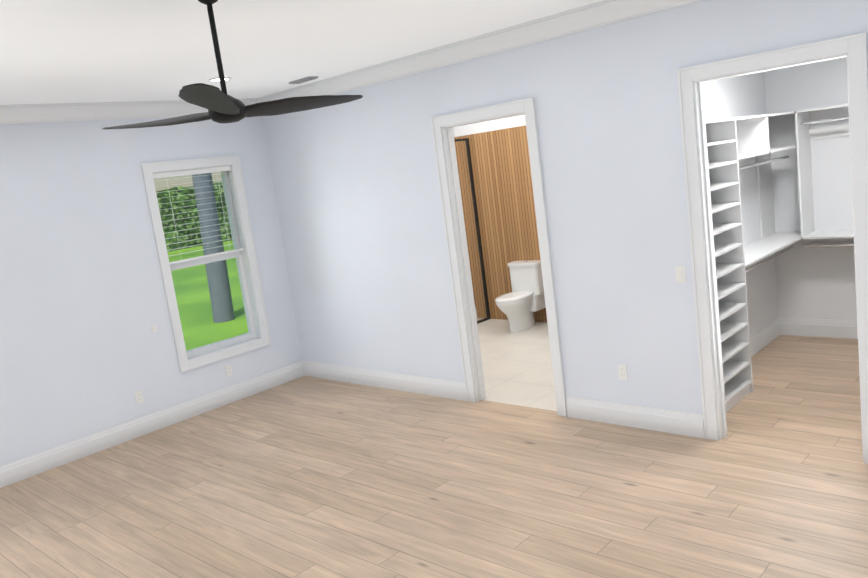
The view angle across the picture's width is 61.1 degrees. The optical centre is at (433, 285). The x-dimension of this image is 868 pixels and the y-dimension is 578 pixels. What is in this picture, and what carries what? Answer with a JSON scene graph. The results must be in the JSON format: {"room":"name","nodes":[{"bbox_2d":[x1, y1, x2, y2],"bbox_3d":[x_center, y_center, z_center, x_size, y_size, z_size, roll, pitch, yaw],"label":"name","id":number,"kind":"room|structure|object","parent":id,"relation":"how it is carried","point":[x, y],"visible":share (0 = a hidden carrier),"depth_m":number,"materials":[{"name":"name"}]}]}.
{"room":"empty bedroom","nodes":[
{"label":"empty bedroom","id":0,"kind":"room"},
{"bbox_2d":[0,116,302,465],"bbox_3d":[-2.126,-0.361,7.690,0.200,3.050,10.400,1,12,43],"label":"wall","id":1,"kind":"structure","parent":0,"point":[85,350],"depth_m":6.59,"materials":[{"name":"paint"}]},
{"bbox_2d":[0,98,255,123],"bbox_3d":[-3.675,-1.332,5.770,0.118,0.140,5.340,1,12,43],"label":"crown molding","id":2,"kind":"structure","parent":1,"relation":"attached to","point":[53,112],"depth_m":6.51,"materials":[{"name":"white wood"}]},
{"bbox_2d":[134,390,143,403],"bbox_3d":[-2.760,1.044,6.880,0.009,0.116,0.072,1,12,43],"label":"electrical outlet","id":3,"kind":"object","parent":1,"relation":"attached to","point":[139,396],"visible":1,"depth_m":6.88,"materials":[{"name":"white plastic"}]},
{"bbox_2d":[0,360,303,487],"bbox_3d":[-3.319,1.495,6.280,0.019,0.172,5.570,1,12,43],"label":"baseboard","id":4,"kind":"structure","parent":1,"relation":"attached to","point":[23,468],"depth_m":6.88,"materials":[{"name":"white wood"}]},
{"bbox_2d":[151,324,156,332],"bbox_3d":[-2.655,0.412,6.979,0.011,0.075,0.050,1,12,43],"label":"jack","id":5,"kind":"object","parent":1,"relation":"attached to","point":[154,328],"visible":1,"depth_m":6.97,"materials":[{"name":"white plastic"}]},
{"bbox_2d":[141,155,270,372],"bbox_3d":[-2.321,-0.252,7.463,0.226,2.028,1.058,1,12,43],"label":"window","id":6,"kind":"structure","parent":1,"relation":"in","point":[243,253],"depth_m":7.52,"materials":[{"name":"clear glass"}]},
{"bbox_2d":[225,364,232,376],"bbox_3d":[-2.115,0.878,7.572,0.009,0.116,0.072,1,12,43],"label":"electrical outlet","id":7,"kind":"object","parent":1,"relation":"attached to","point":[228,369],"visible":1,"depth_m":7.57,"materials":[{"name":"white plastic"}]},
{"bbox_2d":[0,0,601,104],"bbox_3d":[1.034,-1.893,4.303,9.400,0.200,10.400,1,12,43],"label":"ceiling","id":8,"kind":"structure","parent":0,"point":[70,51],"depth_m":4.71,"materials":[{"name":"paint"}]},
{"bbox_2d":[208,77,230,81],"bbox_3d":[-1.769,-1.700,6.066,0.190,0.008,0.190,1,12,43],"label":"recessed light","id":9,"kind":"object","parent":8,"relation":"in","point":[217,79],"visible":0.77,"depth_m":6.05,"materials":[{"name":"white"}]},
{"bbox_2d":[102,0,362,129],"bbox_3d":[-0.958,-1.091,3.535,1.311,0.610,1.251,1,12,43],"label":"ceiling fan","id":10,"kind":"object","parent":8,"relation":"hanging from","point":[222,106],"visible":1,"depth_m":3.43,"materials":[{"name":"black metal"}]},
{"bbox_2d":[289,76,317,83],"bbox_3d":[-1.196,-1.877,6.724,0.300,0.018,0.110,1,12,43],"label":"ceiling vent","id":11,"kind":"object","parent":8,"relation":"in","point":[305,79],"visible":1,"depth_m":6.68,"materials":[{"name":"white metal"}]},
{"bbox_2d":[0,318,867,577],"bbox_3d":[0.299,1.392,4.808,7.720,0.100,8.800,1,12,43],"label":"floor","id":12,"kind":"structure","parent":0,"point":[307,477],"depth_m":4.91,"materials":[{"name":"brown wood"}]},
{"bbox_2d":[454,138,490,323],"bbox_3d":[0.271,-0.635,9.407,0.030,2.420,0.973,1,12,43],"label":"shower frame","id":13,"kind":"object","parent":12,"relation":"on","point":[468,155],"visible":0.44,"depth_m":9.71,"materials":[{"name":"black metal"}]},
{"bbox_2d":[495,260,545,331],"bbox_3d":[1.032,0.142,9.087,0.456,0.803,0.726,1,12,43],"label":"toilet","id":14,"kind":"object","parent":12,"relation":"on","point":[521,303],"visible":0.94,"depth_m":9.06,"materials":[{"name":"ceramic"}]},
{"bbox_2d":[705,104,854,411],"bbox_3d":[3.240,-0.318,5.768,1.880,2.180,2.400,1,12,43],"label":"closet shelving","id":15,"kind":"object","parent":12,"relation":"on","point":[731,142],"visible":0.42,"depth_m":5.89,"materials":[{"name":"white wood"}]},
{"bbox_2d":[263,0,867,413],"bbox_3d":[1.088,-0.448,5.587,7.770,3.050,0.120,1,12,43],"label":"wall","id":16,"kind":"structure","parent":0,"point":[357,194],"depth_m":5.58,"materials":[{"name":"paint"}]},
{"bbox_2d":[304,361,466,400],"bbox_3d":[-0.577,0.944,7.442,2.380,0.172,0.019,1,12,43],"label":"baseboard","id":17,"kind":"structure","parent":16,"relation":"attached to","point":[451,389],"depth_m":7.31,"materials":[{"name":"white wood"}]},
{"bbox_2d":[256,0,700,102],"bbox_3d":[0.801,-1.848,5.289,7.320,0.140,0.118,1,12,43],"label":"crown molding","id":18,"kind":"structure","parent":16,"relation":"attached to","point":[587,17],"depth_m":5.64,"materials":[{"name":"white wood"}]},
{"bbox_2d":[431,98,566,416],"bbox_3d":[0.577,-0.200,6.136,1.048,2.524,0.172,1,12,43],"label":"door frame","id":19,"kind":"structure","parent":16,"relation":"attached to","point":[448,177],"depth_m":6.24,"materials":[{"name":"white wood"}]},
{"bbox_2d":[617,364,627,379],"bbox_3d":[1.412,0.651,5.508,0.072,0.116,0.009,1,12,43],"label":"electrical outlet","id":20,"kind":"object","parent":16,"relation":"attached to","point":[622,372],"visible":1,"depth_m":5.50,"materials":[{"name":"white plastic"}]},
{"bbox_2d":[566,396,704,437],"bbox_3d":[1.482,0.979,5.531,1.120,0.172,0.019,1,12,43],"label":"baseboard","id":21,"kind":"structure","parent":16,"relation":"attached to","point":[665,420],"depth_m":5.48,"materials":[{"name":"white wood"}]},
{"bbox_2d":[674,266,685,282],"bbox_3d":[1.688,-0.077,5.042,0.072,0.116,0.011,1,12,43],"label":"switch plate","id":22,"kind":"object","parent":16,"relation":"attached to","point":[680,276],"visible":1,"depth_m":5.04,"materials":[{"name":"white plastic"}]},
{"bbox_2d":[677,32,867,463],"bbox_3d":[2.185,-0.172,4.642,1.078,2.524,0.172,1,12,43],"label":"door frame","id":23,"kind":"structure","parent":16,"relation":"attached to","point":[851,48],"depth_m":4.69,"materials":[{"name":"white wood"}]},
{"bbox_2d":[453,57,856,320],"bbox_3d":[2.530,-1.027,7.989,6.200,3.050,0.120,1,12,43],"label":"wall","id":24,"kind":"structure","parent":0,"point":[798,280],"depth_m":6.96,"materials":[{"name":"white paint"}]},
{"bbox_2d":[454,125,546,321],"bbox_3d":[1.835,-0.735,8.620,3.830,2.460,0.025,1,12,43],"label":"wall","id":25,"kind":"structure","parent":24,"relation":"attached to","point":[501,167],"depth_m":9.47,"materials":[{"name":"brown wood"}]},
{"bbox_2d":[780,318,857,338],"bbox_3d":[4.165,0.421,6.779,1.880,0.172,0.019,1,12,43],"label":"baseboard","id":26,"kind":"structure","parent":24,"relation":"attached to","point":[789,326],"depth_m":7.15,"materials":[{"name":"white wood"}]},
{"bbox_2d":[703,71,780,336],"bbox_3d":[2.353,-0.727,6.276,0.180,3.050,2.670,1,12,43],"label":"wall","id":27,"kind":"structure","parent":0,"point":[744,95],"depth_m":6.86,"materials":[{"name":"white paint"}]},
{"bbox_2d":[750,318,780,356],"bbox_3d":[2.885,0.593,6.771,0.019,0.172,1.730,1,12,43],"label":"baseboard","id":28,"kind":"structure","parent":27,"relation":"attached to","point":[767,335],"depth_m":7.10,"materials":[{"name":"white wood"}]},
{"label":"outside","id":29,"kind":"structure","parent":0,"visible":0},
{"bbox_2d":[167,240,248,350],"bbox_3d":[-30.727,0.800,35.553,200.000,0.300,280.000,1,12,43],"label":"lawn","id":30,"kind":"structure","parent":29,"point":[196,339],"depth_m":16.00,"materials":[{"name":"green plant"}]},
{"bbox_2d":[156,182,231,251],"bbox_3d":[3.933,-8.520,54.342,4.595,2.997,63.584,1,12,43],"label":"hedge","id":31,"kind":"object","parent":30,"relation":"on","point":[176,204],"depth_m":34.63,"materials":[{"name":"green plant"}]},
{"bbox_2d":[192,173,234,322],"bbox_3d":[-4.244,-4.236,12.746,6.054,9.888,4.656,1,12,43],"label":"palm tree","id":32,"kind":"object","parent":30,"relation":"on","point":[227,313],"depth_m":13.17,"materials":[{"name":"grey plant"}]}
]}

